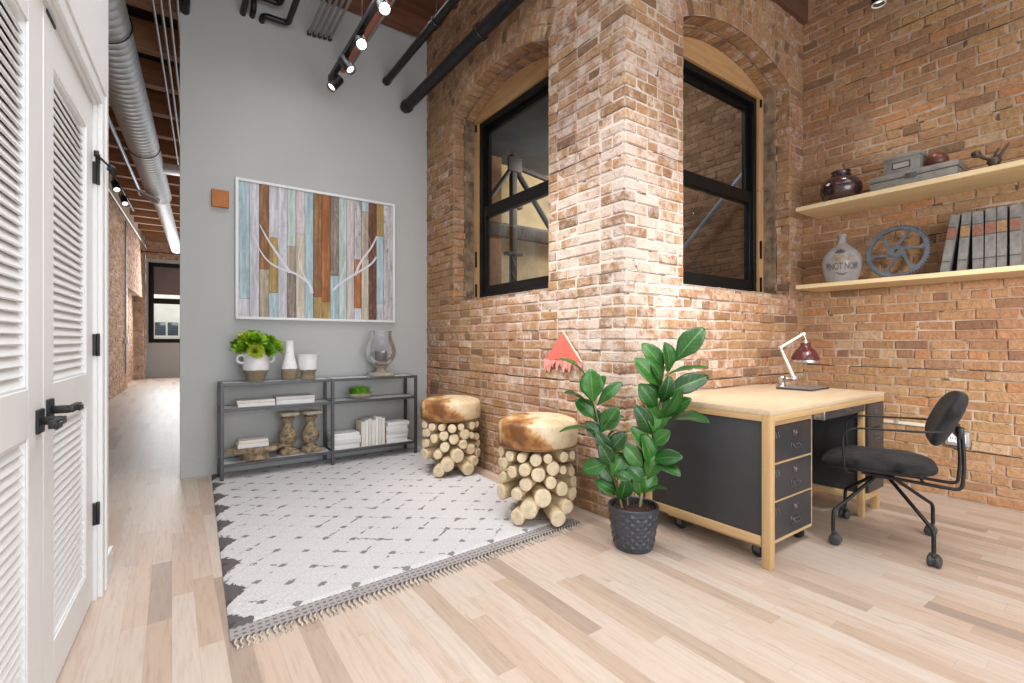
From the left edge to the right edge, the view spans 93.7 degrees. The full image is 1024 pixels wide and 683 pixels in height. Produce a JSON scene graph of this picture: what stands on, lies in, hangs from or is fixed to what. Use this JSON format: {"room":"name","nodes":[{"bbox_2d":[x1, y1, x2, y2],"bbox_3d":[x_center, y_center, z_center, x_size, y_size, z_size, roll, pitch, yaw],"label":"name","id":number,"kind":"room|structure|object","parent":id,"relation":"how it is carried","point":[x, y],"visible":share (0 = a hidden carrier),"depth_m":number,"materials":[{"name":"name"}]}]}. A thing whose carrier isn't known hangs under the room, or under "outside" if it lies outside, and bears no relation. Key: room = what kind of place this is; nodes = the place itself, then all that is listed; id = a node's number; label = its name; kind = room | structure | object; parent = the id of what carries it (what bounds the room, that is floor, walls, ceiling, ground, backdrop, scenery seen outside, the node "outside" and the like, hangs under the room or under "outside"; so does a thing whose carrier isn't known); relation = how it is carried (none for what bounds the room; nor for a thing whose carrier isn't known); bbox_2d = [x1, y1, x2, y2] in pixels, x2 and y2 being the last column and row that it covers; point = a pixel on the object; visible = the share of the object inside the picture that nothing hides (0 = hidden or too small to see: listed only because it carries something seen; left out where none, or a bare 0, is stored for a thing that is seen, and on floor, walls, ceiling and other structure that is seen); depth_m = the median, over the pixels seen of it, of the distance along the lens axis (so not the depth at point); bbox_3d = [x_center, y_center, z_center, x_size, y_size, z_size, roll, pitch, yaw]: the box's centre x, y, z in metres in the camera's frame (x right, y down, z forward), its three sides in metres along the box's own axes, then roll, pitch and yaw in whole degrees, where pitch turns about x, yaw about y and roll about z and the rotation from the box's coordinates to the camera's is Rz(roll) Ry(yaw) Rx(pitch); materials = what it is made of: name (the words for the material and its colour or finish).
{"room":"home office","nodes":[
{"label":"home office","id":0,"kind":"room"},
{"bbox_2d":[0,19,8,196],"bbox_3d":[-1.716,-1.160,1.100,0.610,4.620,2.500,0,0,-33],"label":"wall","id":1,"kind":"structure","parent":0,"point":[2,29],"depth_m":2.12,"materials":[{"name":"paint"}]},
{"bbox_2d":[70,0,107,93],"bbox_3d":[-0.539,-1.160,-0.047,0.142,4.620,5.700,0,0,-33],"label":"wall","id":2,"kind":"structure","parent":0,"point":[92,15],"depth_m":2.13,"materials":[{"name":"white paint"}]},
{"bbox_2d":[0,0,66,682],"bbox_3d":[-1.224,0.046,1.159,0.106,2.183,0.764,0,0,-33],"label":"door","id":3,"kind":"structure","parent":2,"relation":"in","point":[23,420],"depth_m":1.34,"materials":[{"name":"white paint"}]},
{"bbox_2d":[0,0,107,600],"bbox_3d":[-1.481,-0.003,1.452,0.164,2.305,1.760,0,0,-33],"label":"trim","id":4,"kind":"structure","parent":2,"relation":"attached to","point":[62,12],"depth_m":2.15,"materials":[{"name":"white paint"}]},
{"bbox_2d":[43,3,115,682],"bbox_3d":[-1.655,0.046,1.843,0.114,2.183,0.842,0,0,-33],"label":"door","id":5,"kind":"structure","parent":2,"relation":"in","point":[70,514],"depth_m":1.75,"materials":[{"name":"white paint"}]},
{"bbox_2d":[108,546,112,580],"bbox_3d":[-2.015,1.087,2.283,0.156,0.125,0.216,0,0,-33],"label":"baseboard","id":6,"kind":"structure","parent":2,"relation":"attached to","point":[110,548],"depth_m":2.35,"materials":[{"name":"white paint"}]},
{"bbox_2d":[108,175,145,399],"bbox_3d":[-7.482,-1.160,8.396,0.411,4.620,15.803,0,0,-33],"label":"wall","id":7,"kind":"structure","parent":0,"point":[136,260],"depth_m":10.96,"materials":[{"name":"brick"}]},
{"bbox_2d":[124,221,128,373],"bbox_3d":[-8.945,-1.025,11.137,0.070,3.550,0.120,0,0,-33],"label":"conduit","id":8,"kind":"object","parent":7,"relation":"attached to","point":[126,339],"visible":1,"depth_m":11.11,"materials":[{"name":"metal"}]},
{"bbox_2d":[146,258,179,372],"bbox_3d":[-9.257,-1.160,16.750,5.600,4.620,0.201,0,0,-33],"label":"wall","id":9,"kind":"structure","parent":0,"point":[160,357],"depth_m":15.35,"materials":[{"name":"grey paint"}]},
{"bbox_2d":[146,241,179,260],"bbox_3d":[-10.475,-3.050,15.867,2.603,0.841,0.079,0,0,-32],"label":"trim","id":10,"kind":"structure","parent":9,"relation":"attached to","point":[152,246],"depth_m":15.34,"materials":[{"name":"brick"}]},
{"bbox_2d":[146,372,179,377],"bbox_3d":[-9.198,1.070,16.659,5.600,0.160,0.016,0,0,-33],"label":"baseboard","id":11,"kind":"structure","parent":9,"relation":"attached to","point":[159,374],"depth_m":15.38,"materials":[{"name":"grey paint"}]},
{"bbox_2d":[149,262,179,342],"bbox_3d":[-10.734,-1.235,15.737,1.880,2.550,0.120,0,0,-33],"label":"window","id":12,"kind":"structure","parent":9,"relation":"in","point":[164,278],"depth_m":15.41,"materials":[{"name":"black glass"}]},
{"bbox_2d":[154,267,179,294],"bbox_3d":[-10.754,-1.950,15.769,1.620,0.880,0.006,0,0,-32],"label":"shade","id":13,"kind":"object","parent":9,"relation":"attached to","point":[166,280],"depth_m":15.51,"materials":[{"name":"fabric"}]},
{"bbox_2d":[108,0,458,242],"bbox_3d":[-5.554,-3.370,8.014,10.200,0.400,26.500,0,0,-35],"label":"ceiling","id":14,"kind":"structure","parent":0,"point":[411,17],"depth_m":6.00,"materials":[{"name":"wood"}]},
{"bbox_2d":[108,163,133,210],"bbox_3d":[-7.403,-2.750,9.156,0.145,0.300,3.200,0,0,-33],"label":"track","id":15,"kind":"object","parent":14,"relation":"hanging from","point":[116,185],"visible":0.96,"depth_m":8.90,"materials":[{"name":"black metal"}]},
{"bbox_2d":[108,114,140,189],"bbox_3d":[-5.415,-3.050,6.391,0.054,0.051,8.600,0,0,-33],"label":"conduit","id":16,"kind":"object","parent":14,"relation":"attached to","point":[110,124],"visible":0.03,"depth_m":7.64,"materials":[{"name":"grey metal"}]},
{"bbox_2d":[108,0,179,253],"bbox_3d":[-5.625,-2.847,7.753,0.802,0.866,14.722,0,0,-33],"label":"spiral duct","id":17,"kind":"object","parent":14,"relation":"hanging from","point":[128,99],"visible":0.94,"depth_m":5.39,"materials":[{"name":"metal"}]},
{"bbox_2d":[137,189,161,204],"bbox_3d":[-6.256,-2.490,8.286,0.324,0.152,0.340,0,0,-33],"label":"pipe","id":18,"kind":"object","parent":17,"relation":"attached to","point":[156,198],"depth_m":8.22,"materials":[{"name":"metal"}]},
{"bbox_2d":[163,163,179,175],"bbox_3d":[-5.213,-2.660,7.469,0.420,0.100,0.260,0,0,-33],"label":"duct","id":19,"kind":"object","parent":17,"relation":"attached to","point":[169,169],"depth_m":7.36,"materials":[{"name":"metal"}]},
{"bbox_2d":[151,0,179,177],"bbox_3d":[-5.691,-3.070,8.172,0.036,0.025,15.100,0,0,-32],"label":"conduit","id":20,"kind":"object","parent":14,"relation":"attached to","point":[152,1],"visible":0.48,"depth_m":5.42,"materials":[{"name":"metal"}]},
{"bbox_2d":[159,0,179,148],"bbox_3d":[-5.638,-3.070,8.205,0.036,0.025,15.100,0,0,-32],"label":"conduit","id":21,"kind":"object","parent":14,"relation":"attached to","point":[160,1],"visible":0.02,"depth_m":5.28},
{"bbox_2d":[167,0,179,108],"bbox_3d":[-5.586,-3.070,8.239,0.037,0.025,15.100,0,0,-32],"label":"conduit","id":22,"kind":"object","parent":14,"relation":"attached to","point":[168,1],"visible":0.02,"depth_m":4.98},
{"bbox_2d":[328,0,377,80],"bbox_3d":[0.111,-2.929,1.919,0.048,1.042,6.204,0,0,-35],"label":"track","id":23,"kind":"object","parent":14,"relation":"hanging from","point":[371,10],"visible":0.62,"depth_m":3.74,"materials":[{"name":"black metal"}]},
{"bbox_2d":[327,72,343,91],"bbox_3d":[-1.600,-2.336,4.344,0.099,0.164,0.152,0,0,27],"label":"track spotlight","id":24,"kind":"object","parent":23,"relation":"hanging from","point":[336,81],"visible":1,"depth_m":4.32,"materials":[{"name":"black metal"}]},
{"bbox_2d":[338,53,355,74],"bbox_3d":[-1.392,-2.336,4.050,0.153,0.164,0.086,0,0,21],"label":"track spotlight","id":25,"kind":"object","parent":23,"relation":"hanging from","point":[344,61],"visible":1,"depth_m":4.02,"materials":[{"name":"black metal"}]},
{"bbox_2d":[355,29,366,50],"bbox_3d":[-1.179,-2.335,3.749,0.086,0.157,0.162,0,0,-22],"label":"track spotlight","id":26,"kind":"object","parent":23,"relation":"hanging from","point":[360,40],"visible":1,"depth_m":3.72,"materials":[{"name":"black metal"}]},
{"bbox_2d":[376,0,390,15],"bbox_3d":[-0.895,-2.335,3.349,0.086,0.158,0.162,0,0,-23],"label":"track spotlight","id":27,"kind":"object","parent":23,"relation":"hanging from","point":[383,6],"visible":1,"depth_m":3.31,"materials":[{"name":"black metal"}]},
{"bbox_2d":[180,0,426,462],"bbox_3d":[-1.892,-1.160,4.738,2.280,4.620,0.160,0,0,-35],"label":"wall","id":28,"kind":"structure","parent":0,"point":[256,101],"depth_m":4.48,"materials":[{"name":"grey paint"}]},
{"bbox_2d":[211,188,228,208],"bbox_3d":[-2.533,-1.240,4.168,0.132,0.152,0.030,0,0,-35],"label":"wall plate","id":29,"kind":"object","parent":28,"relation":"attached to","point":[219,198],"visible":1,"depth_m":4.15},
{"bbox_2d":[249,0,284,18],"bbox_3d":[-1.544,-2.993,3.380,0.259,0.172,2.500,0,0,-35],"label":"drain pipe","id":30,"kind":"object","parent":28,"relation":"attached to","point":[253,9],"visible":1,"depth_m":4.28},
{"bbox_2d":[259,0,299,25],"bbox_3d":[-1.427,-2.915,3.340,0.255,0.051,2.700,0,0,-35],"label":"drain pipe","id":31,"kind":"object","parent":28,"relation":"attached to","point":[293,8],"visible":1,"depth_m":4.30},
{"bbox_2d":[180,434,425,478],"bbox_3d":[-1.859,1.083,4.653,2.235,0.135,0.016,0,0,-35],"label":"baseboard","id":32,"kind":"structure","parent":28,"relation":"attached to","point":[192,469],"depth_m":4.30,"materials":[{"name":"grey paint"}]},
{"bbox_2d":[235,177,394,322],"bbox_3d":[-1.841,-0.823,4.655,1.467,1.250,0.035,0,0,-35],"label":"wall art","id":33,"kind":"object","parent":28,"relation":"attached to","point":[301,254],"visible":1,"depth_m":4.59,"materials":[{"name":"multicoloured paint"}]},
{"bbox_2d":[328,0,351,41],"bbox_3d":[0.245,-2.951,1.828,0.032,0.034,7.100,0,0,-35],"label":"conduit","id":34,"kind":"object","parent":28,"relation":"attached to","point":[349,1],"visible":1,"depth_m":4.40,"materials":[{"name":"black metal"}]},
{"bbox_2d":[340,0,391,72],"bbox_3d":[0.350,-2.710,1.902,0.072,0.070,7.100,0,0,-35],"label":"copper pipe","id":35,"kind":"object","parent":28,"relation":"attached to","point":[377,16],"visible":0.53,"depth_m":4.13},
{"bbox_2d":[352,0,395,64],"bbox_3d":[0.407,-2.755,1.943,0.036,0.035,7.100,0,0,-35],"label":"conduit","id":36,"kind":"object","parent":28,"relation":"attached to","point":[392,1],"visible":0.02,"depth_m":4.24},
{"bbox_2d":[382,0,459,85],"bbox_3d":[0.717,-2.726,2.162,0.085,0.083,7.100,0,0,-35],"label":"pipe","id":37,"kind":"object","parent":28,"relation":"attached to","point":[448,5],"visible":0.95,"depth_m":4.30,"materials":[{"name":"metal"}]},
{"bbox_2d":[400,0,524,112],"bbox_3d":[0.889,-2.512,2.284,0.134,0.131,7.100,0,0,-35],"label":"pipe","id":38,"kind":"object","parent":28,"relation":"attached to","point":[481,31],"visible":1,"depth_m":4.08,"materials":[{"name":"metal"}]},
{"bbox_2d":[490,155,501,285],"bbox_3d":[0.521,-1.350,7.881,5.040,5.000,2.140,0,0,-35],"label":"wall","id":39,"kind":"structure","parent":0,"point":[495,241],"depth_m":8.33,"materials":[{"name":"brick"}]},
{"bbox_2d":[490,153,548,281],"bbox_3d":[0.367,-1.000,8.565,3.900,4.300,0.485,0,0,-35],"label":"frame","id":40,"kind":"object","parent":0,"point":[514,232],"visible":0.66,"depth_m":8.13,"materials":[{"name":"metal"}]},
{"bbox_2d":[492,96,548,175],"bbox_3d":[1.301,-3.230,6.865,4.940,0.040,4.700,0,0,-35],"label":"ceiling","id":41,"kind":"structure","parent":0,"point":[526,136],"depth_m":7.63,"materials":[{"name":"paint"}]},
{"bbox_2d":[502,164,548,282],"bbox_3d":[-0.151,-1.350,8.777,5.100,5.000,0.100,0,0,-35],"label":"wall","id":42,"kind":"structure","parent":0,"point":[534,262],"depth_m":9.04,"materials":[{"name":"paint"}]},
{"bbox_2d":[56,377,1023,682],"bbox_3d":[-5.843,1.210,8.422,10.200,0.120,27.500,0,0,-35],"label":"floor","id":43,"kind":"structure","parent":0,"point":[700,606],"depth_m":2.09,"materials":[{"name":"brown wood"}]},
{"bbox_2d":[211,446,584,650],"bbox_3d":[-1.016,1.140,3.505,2.037,0.020,2.939,0,0,-35],"label":"rug","id":44,"kind":"object","parent":43,"relation":"on","point":[297,541],"visible":0.96,"depth_m":2.88,"materials":[{"name":"fabric"}]},
{"bbox_2d":[217,374,416,480],"bbox_3d":[-1.745,0.738,4.499,1.717,0.791,0.290,0,0,-35],"label":"console table","id":45,"kind":"object","parent":44,"relation":"on","point":[222,462],"visible":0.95,"depth_m":4.35,"materials":[{"name":"grey metal"}]},
{"bbox_2d":[236,402,274,407],"bbox_3d":[-2.230,0.537,4.167,0.283,0.030,0.201,0,0,-35],"label":"book","id":46,"kind":"object","parent":45,"relation":"on","point":[261,403],"visible":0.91,"depth_m":4.08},
{"bbox_2d":[235,397,274,403],"bbox_3d":[-2.230,0.510,4.166,0.291,0.024,0.201,0,0,-34],"label":"book","id":47,"kind":"object","parent":46,"relation":"on","point":[258,399],"visible":1,"depth_m":4.12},
{"bbox_2d":[225,442,286,460],"bbox_3d":[-2.203,0.954,4.157,0.483,0.106,0.280,0,0,-35],"label":"tray","id":48,"kind":"object","parent":45,"relation":"on","point":[255,453],"visible":0.9,"depth_m":4.05,"materials":[{"name":"brown wood"}]},
{"bbox_2d":[236,442,268,448],"bbox_3d":[-2.244,0.885,4.148,0.235,0.034,0.151,0,0,-36],"label":"book","id":49,"kind":"object","parent":48,"relation":"on","point":[244,446],"visible":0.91,"depth_m":4.09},
{"bbox_2d":[237,436,267,444],"bbox_3d":[-2.240,0.853,4.145,0.222,0.030,0.146,0,0,-34],"label":"book","id":50,"kind":"object","parent":49,"relation":"on","point":[241,441],"visible":1,"depth_m":4.11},
{"bbox_2d":[229,330,284,381],"bbox_3d":[-2.207,0.122,4.178,0.332,0.445,0.452,0,0,40],"label":"potted succulent","id":51,"kind":"object","parent":45,"relation":"on","point":[259,347],"visible":1,"depth_m":4.08,"materials":[{"name":"plant"}]},
{"bbox_2d":[242,352,269,381],"bbox_3d":[-2.218,0.220,4.158,0.210,0.249,0.210,0,0,40],"label":"pot","id":52,"kind":"object","parent":51,"relation":"attached to","point":[256,369],"depth_m":4.08,"materials":[{"name":"ceramic"}]},
{"bbox_2d":[222,378,327,382],"bbox_3d":[-2.079,0.349,4.263,0.843,0.009,0.234,0,0,-35],"label":"glass shelf","id":53,"kind":"object","parent":45,"relation":"attached to","point":[298,379],"depth_m":4.25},
{"bbox_2d":[224,447,328,464],"bbox_3d":[-2.079,1.012,4.263,0.843,0.009,0.234,0,0,-35],"label":"glass shelf","id":54,"kind":"object","parent":45,"relation":"attached to","point":[273,455],"depth_m":4.21,"materials":[{"name":"glass"}]},
{"bbox_2d":[224,399,329,408],"bbox_3d":[-2.079,0.557,4.263,0.843,0.009,0.234,0,0,-35],"label":"glass shelf","id":55,"kind":"object","parent":45,"relation":"attached to","point":[317,401],"depth_m":4.22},
{"bbox_2d":[276,410,299,455],"bbox_3d":[-2.014,0.820,4.315,0.156,0.374,0.156,0,0,-43],"label":"candlestick","id":56,"kind":"object","parent":45,"relation":"on","point":[288,434],"depth_m":4.27,"materials":[{"name":"brown wood"}]},
{"bbox_2d":[281,341,297,379],"bbox_3d":[-1.995,0.168,4.304,0.136,0.352,0.136,0,0,-35],"label":"vase","id":57,"kind":"object","parent":45,"relation":"on","point":[289,370],"visible":1,"depth_m":4.26,"materials":[{"name":"ceramic"}]},
{"bbox_2d":[275,398,314,404],"bbox_3d":[-1.980,0.534,4.352,0.316,0.036,0.201,0,0,-35],"label":"book","id":58,"kind":"object","parent":45,"relation":"on","point":[295,401],"visible":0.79,"depth_m":4.26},
{"bbox_2d":[273,393,314,400],"bbox_3d":[-1.979,0.501,4.352,0.319,0.030,0.201,0,0,-35],"label":"book","id":59,"kind":"object","parent":58,"relation":"on","point":[303,395],"visible":0.97,"depth_m":4.31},
{"bbox_2d":[298,354,317,379],"bbox_3d":[-1.859,0.232,4.375,0.178,0.224,0.178,0,0,-35],"label":"pot","id":60,"kind":"object","parent":45,"relation":"on","point":[307,363],"visible":1,"depth_m":4.32,"materials":[{"name":"ceramic"}]},
{"bbox_2d":[298,409,322,453],"bbox_3d":[-1.850,0.820,4.407,0.156,0.374,0.156,0,0,38],"label":"candlestick","id":61,"kind":"object","parent":45,"relation":"on","point":[310,434],"depth_m":4.36,"materials":[{"name":"brown wood"}]},
{"bbox_2d":[327,442,359,449],"bbox_3d":[-1.613,0.986,4.594,0.248,0.042,0.201,0,0,-36],"label":"book","id":62,"kind":"object","parent":45,"relation":"on","point":[345,446],"visible":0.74,"depth_m":4.52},
{"bbox_2d":[328,439,360,445],"bbox_3d":[-1.604,0.947,4.592,0.258,0.036,0.201,0,0,-34],"label":"book","id":63,"kind":"object","parent":62,"relation":"on","point":[352,441],"visible":0.62,"depth_m":4.52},
{"bbox_2d":[328,434,360,441],"bbox_3d":[-1.609,0.911,4.599,0.253,0.034,0.201,0,0,-36],"label":"book","id":64,"kind":"object","parent":63,"relation":"on","point":[359,435],"visible":0.56,"depth_m":4.53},
{"bbox_2d":[326,429,358,437],"bbox_3d":[-1.618,0.879,4.593,0.252,0.030,0.201,0,0,-37],"label":"book","id":65,"kind":"object","parent":64,"relation":"on","point":[348,432],"visible":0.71,"depth_m":4.56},
{"bbox_2d":[347,385,372,398],"bbox_3d":[-1.479,0.483,4.669,0.242,0.137,0.242,0,0,-35],"label":"bowl planter","id":66,"kind":"object","parent":45,"relation":"on","point":[359,392],"visible":1,"depth_m":4.61,"materials":[{"name":"stone"}]},
{"bbox_2d":[347,392,372,398],"bbox_3d":[-1.479,0.526,4.669,0.242,0.052,0.242,0,0,-35],"label":"bowl","id":67,"kind":"object","parent":66,"relation":"attached to","point":[357,395],"depth_m":4.60,"materials":[{"name":"ceramic"}]},
{"bbox_2d":[356,420,364,446],"bbox_3d":[-1.472,0.889,4.667,0.035,0.235,0.171,0,0,-35],"label":"book","id":68,"kind":"object","parent":45,"relation":"on","point":[360,425],"visible":0.83,"depth_m":4.60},
{"bbox_2d":[328,374,407,378],"bbox_3d":[-1.389,0.349,4.751,0.789,0.009,0.234,0,0,-35],"label":"glass shelf","id":69,"kind":"object","parent":45,"relation":"attached to","point":[397,376],"depth_m":4.70,"materials":[{"name":"glass"}]},
{"bbox_2d":[329,394,411,400],"bbox_3d":[-1.389,0.557,4.751,0.789,0.009,0.234,0,0,-35],"label":"glass shelf","id":70,"kind":"object","parent":45,"relation":"attached to","point":[389,396],"depth_m":4.73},
{"bbox_2d":[334,438,412,450],"bbox_3d":[-1.389,1.012,4.751,0.789,0.009,0.234,0,0,-35],"label":"glass shelf","id":71,"kind":"object","parent":45,"relation":"attached to","point":[409,440],"depth_m":4.66,"materials":[{"name":"glass"}]},
{"bbox_2d":[365,331,395,376],"bbox_3d":[-1.313,0.119,4.811,0.302,0.449,0.302,0,0,-35],"label":"hurricane vase","id":72,"kind":"object","parent":45,"relation":"on","point":[380,367],"visible":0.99,"depth_m":4.74,"materials":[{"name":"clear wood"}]},
{"bbox_2d":[420,395,480,476],"bbox_3d":[-0.538,0.800,4.224,0.530,0.652,0.546,0,0,-16],"label":"stool","id":73,"kind":"object","parent":44,"relation":"on","point":[450,422],"visible":1,"depth_m":4.03,"materials":[{"name":"wood"}]},
{"bbox_2d":[497,412,577,526],"bbox_3d":[0.168,0.801,3.160,0.530,0.654,0.545,0,0,7],"label":"stool","id":74,"kind":"object","parent":44,"relation":"on","point":[532,449],"visible":1,"depth_m":2.96,"materials":[{"name":"wood"}]},
{"bbox_2d":[608,496,659,553],"bbox_3d":[0.681,1.030,2.691,0.280,0.241,0.281,0,0,-35],"label":"pot","id":75,"kind":"object","parent":43,"relation":"on","point":[633,520],"depth_m":2.59,"materials":[{"name":"ceramic"}]},
{"bbox_2d":[559,327,709,553],"bbox_3d":[0.689,0.535,2.691,0.830,1.231,0.300,0,0,10],"label":"potted plant","id":76,"kind":"object","parent":43,"relation":"on","point":[633,519],"visible":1,"depth_m":2.65,"materials":[{"name":"plant"}]},
{"bbox_2d":[668,415,811,556],"bbox_3d":[1.366,0.789,2.881,0.540,0.722,0.622,0,0,-35],"label":"file cabinet","id":77,"kind":"object","parent":43,"relation":"on","point":[793,437],"visible":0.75,"depth_m":2.66,"materials":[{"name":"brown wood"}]},
{"bbox_2d":[645,384,883,570],"bbox_3d":[1.704,0.748,3.157,1.550,0.805,0.806,0,0,-35],"label":"desk","id":78,"kind":"object","parent":43,"relation":"on","point":[726,482],"visible":0.73,"depth_m":2.72,"materials":[{"name":"brown wood"}]},
{"bbox_2d":[776,332,820,386],"bbox_3d":[2.191,0.138,3.647,0.307,0.414,0.203,0,0,-20],"label":"desk lamp","id":79,"kind":"object","parent":78,"relation":"on","point":[805,353],"visible":0.98,"depth_m":3.64,"materials":[{"name":"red metal"}]},
{"bbox_2d":[776,384,829,391],"bbox_3d":[2.115,0.337,3.491,0.330,0.016,0.236,0,0,-38],"label":"notebook","id":80,"kind":"object","parent":78,"relation":"on","point":[810,388],"visible":1,"depth_m":3.43,"materials":[{"name":"paper"}]},
{"bbox_2d":[822,391,968,568],"bbox_3d":[2.173,0.709,2.762,0.670,0.881,0.643,0,0,36],"label":"desk chair","id":81,"kind":"object","parent":43,"relation":"on","point":[943,420],"visible":1,"depth_m":2.62,"materials":[{"name":"fabric"}]},
{"bbox_2d":[426,0,803,518],"bbox_3d":[0.851,-1.161,4.833,2.392,4.621,2.863,0,0,-35],"label":"wall","id":82,"kind":"structure","parent":0,"point":[616,286],"depth_m":3.56,"materials":[{"name":"brick"}]},
{"bbox_2d":[474,57,548,298],"bbox_3d":[0.068,-1.409,4.355,0.135,2.014,1.438,0,0,-35],"label":"window","id":83,"kind":"structure","parent":82,"relation":"in","point":[529,86],"depth_m":4.61,"materials":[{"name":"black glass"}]},
{"bbox_2d":[544,331,581,372],"bbox_3d":[0.356,0.080,3.441,0.017,0.319,0.418,0,0,-35],"label":"pennant","id":84,"kind":"object","parent":82,"relation":"attached to","point":[563,348],"visible":0.84,"depth_m":3.43,"materials":[{"name":"pink fabric"}]},
{"bbox_2d":[683,36,762,292],"bbox_3d":[1.660,-1.409,3.997,1.498,2.014,0.135,0,0,-35],"label":"window","id":85,"kind":"structure","parent":82,"relation":"in","point":[706,68],"depth_m":4.21,"materials":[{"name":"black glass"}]},
{"bbox_2d":[771,0,807,24],"bbox_3d":[1.809,-3.010,3.760,2.060,0.280,0.075,0,0,-35],"label":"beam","id":86,"kind":"structure","parent":82,"relation":"attached to","point":[798,9],"depth_m":4.21,"materials":[{"name":"wood"}]},
{"bbox_2d":[683,82,743,278],"bbox_3d":[2.050,-1.350,6.068,0.079,5.000,3.073,0,0,-35],"label":"wall","id":87,"kind":"structure","parent":0,"point":[712,128],"depth_m":5.61,"materials":[{"name":"brick"}]},
{"bbox_2d":[683,172,741,251],"bbox_3d":[2.066,-1.101,5.794,0.130,1.939,2.068,0,0,-35],"label":"rod","id":88,"kind":"object","parent":87,"relation":"attached to","point":[735,183],"visible":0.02,"depth_m":5.47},
{"bbox_2d":[802,0,1023,511],"bbox_3d":[4.276,-1.161,2.224,0.209,4.622,5.493,0,0,-35],"label":"wall","id":89,"kind":"structure","parent":0,"point":[898,77],"depth_m":3.67,"materials":[{"name":"brick"}]},
{"bbox_2d":[884,419,925,426],"bbox_3d":[3.024,0.635,3.796,0.031,0.032,0.600,0,0,-35],"label":"wire raceway","id":90,"kind":"object","parent":89,"relation":"attached to","point":[885,420],"visible":0.57,"depth_m":3.73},
{"bbox_2d":[796,159,1023,218],"bbox_3d":[3.224,-1.100,3.178,0.425,0.036,2.350,0,0,-35],"label":"wall shelf","id":91,"kind":"object","parent":89,"relation":"attached to","point":[1009,172],"visible":1,"depth_m":3.46,"materials":[{"name":"brown wood"}]},
{"bbox_2d":[820,169,862,201],"bbox_3d":[2.688,-1.253,3.921,0.296,0.270,0.296,0,0,-35],"label":"round vase","id":92,"kind":"object","parent":91,"relation":"on","point":[841,184],"visible":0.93,"depth_m":3.83,"materials":[{"name":"ceramic"}]},
{"bbox_2d":[869,159,966,191],"bbox_3d":[2.983,-1.184,3.549,0.237,0.132,0.515,0,0,-35],"label":"case","id":93,"kind":"object","parent":91,"relation":"on","point":[955,166],"visible":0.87,"depth_m":3.46,"materials":[{"name":"metal"}]},
{"bbox_2d":[882,149,927,175],"bbox_3d":[2.957,-1.320,3.611,0.182,0.140,0.229,0,0,-35],"label":"tin box","id":94,"kind":"object","parent":93,"relation":"on","point":[915,159],"visible":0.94,"depth_m":3.54,"materials":[{"name":"metal"}]},
{"bbox_2d":[925,151,948,165],"bbox_3d":[3.070,-1.311,3.468,0.132,0.122,0.132,0,0,-35],"label":"bowl","id":95,"kind":"object","parent":93,"relation":"on","point":[937,157],"visible":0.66,"depth_m":3.43,"materials":[{"name":"red ceramic"}]},
{"bbox_2d":[971,142,1009,165],"bbox_3d":[3.172,-1.205,3.186,0.090,0.175,0.189,0,0,-35],"label":"valve","id":96,"kind":"object","parent":91,"relation":"on","point":[996,159],"visible":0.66,"depth_m":3.16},
{"bbox_2d":[796,265,1023,291],"bbox_3d":[3.224,-0.453,3.178,0.425,0.034,2.350,0,0,-35],"label":"wall shelf","id":97,"kind":"object","parent":89,"relation":"attached to","point":[1018,270],"visible":1,"depth_m":3.43,"materials":[{"name":"brown wood"}]},
{"bbox_2d":[822,234,862,281],"bbox_3d":[2.685,-0.670,3.905,0.272,0.400,0.276,0,0,35],"label":"demijohn","id":98,"kind":"object","parent":97,"relation":"on","point":[857,255],"visible":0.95,"depth_m":3.91,"materials":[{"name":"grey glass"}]},
{"bbox_2d":[865,225,931,276],"bbox_3d":[2.892,-0.673,3.605,0.053,0.403,0.402,0,0,-35],"label":"wheel","id":99,"kind":"object","parent":97,"relation":"on","point":[926,244],"visible":0.99,"depth_m":3.59,"materials":[{"name":"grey metal"}]},
{"bbox_2d":[940,214,961,271],"bbox_3d":[3.129,-0.674,3.396,0.238,0.406,0.109,0,0,-35],"label":"book","id":100,"kind":"object","parent":97,"relation":"on","point":[950,253],"visible":0.76,"depth_m":3.33,"materials":[{"name":"grey paper"}]},
{"bbox_2d":[956,212,971,270],"bbox_3d":[3.171,-0.675,3.336,0.238,0.409,0.077,0,0,-35],"label":"book","id":101,"kind":"object","parent":97,"relation":"on","point":[964,262],"visible":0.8,"depth_m":3.27,"materials":[{"name":"grey paper"}]},
{"bbox_2d":[972,210,984,268],"bbox_3d":[3.211,-0.672,3.280,0.238,0.403,0.054,0,0,-35],"label":"book","id":102,"kind":"object","parent":97,"relation":"on","point":[978,217],"visible":0.73,"depth_m":3.21,"materials":[{"name":"grey paper"}]},
{"bbox_2d":[984,207,996,267],"bbox_3d":[3.246,-0.675,3.230,0.238,0.409,0.057,0,0,-35],"label":"book","id":103,"kind":"object","parent":97,"relation":"on","point":[990,260],"visible":0.71,"depth_m":3.16,"materials":[{"name":"paper"}]},
{"bbox_2d":[996,205,1009,266],"bbox_3d":[3.277,-0.675,3.187,0.238,0.410,0.048,0,0,-35],"label":"book","id":104,"kind":"object","parent":97,"relation":"on","point":[1003,212],"visible":0.67,"depth_m":3.12,"materials":[{"name":"paper"}]},
{"bbox_2d":[1010,203,1023,265],"bbox_3d":[3.313,-0.675,3.136,0.238,0.408,0.051,0,0,-35],"label":"book","id":105,"kind":"object","parent":97,"relation":"on","point":[1016,210],"visible":0.77,"depth_m":3.07,"materials":[{"name":"paper"}]},
{"bbox_2d":[945,431,970,447],"bbox_3d":[3.231,0.707,3.480,0.058,0.114,0.132,0,0,-35],"label":"outlet box","id":106,"kind":"object","parent":89,"relation":"attached to","point":[952,439],"visible":0.64,"depth_m":3.47,"materials":[{"name":"white paint"}]},
{"label":"outside","id":107,"kind":"structure","parent":0,"visible":0},
{"bbox_2d":[154,294,179,338],"bbox_3d":[-14.802,-1.850,22.844,6.000,8.000,0.560,0,0,-33],"label":"building","id":108,"kind":"structure","parent":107,"point":[166,316],"depth_m":21.95,"materials":[{"name":"white paint"}]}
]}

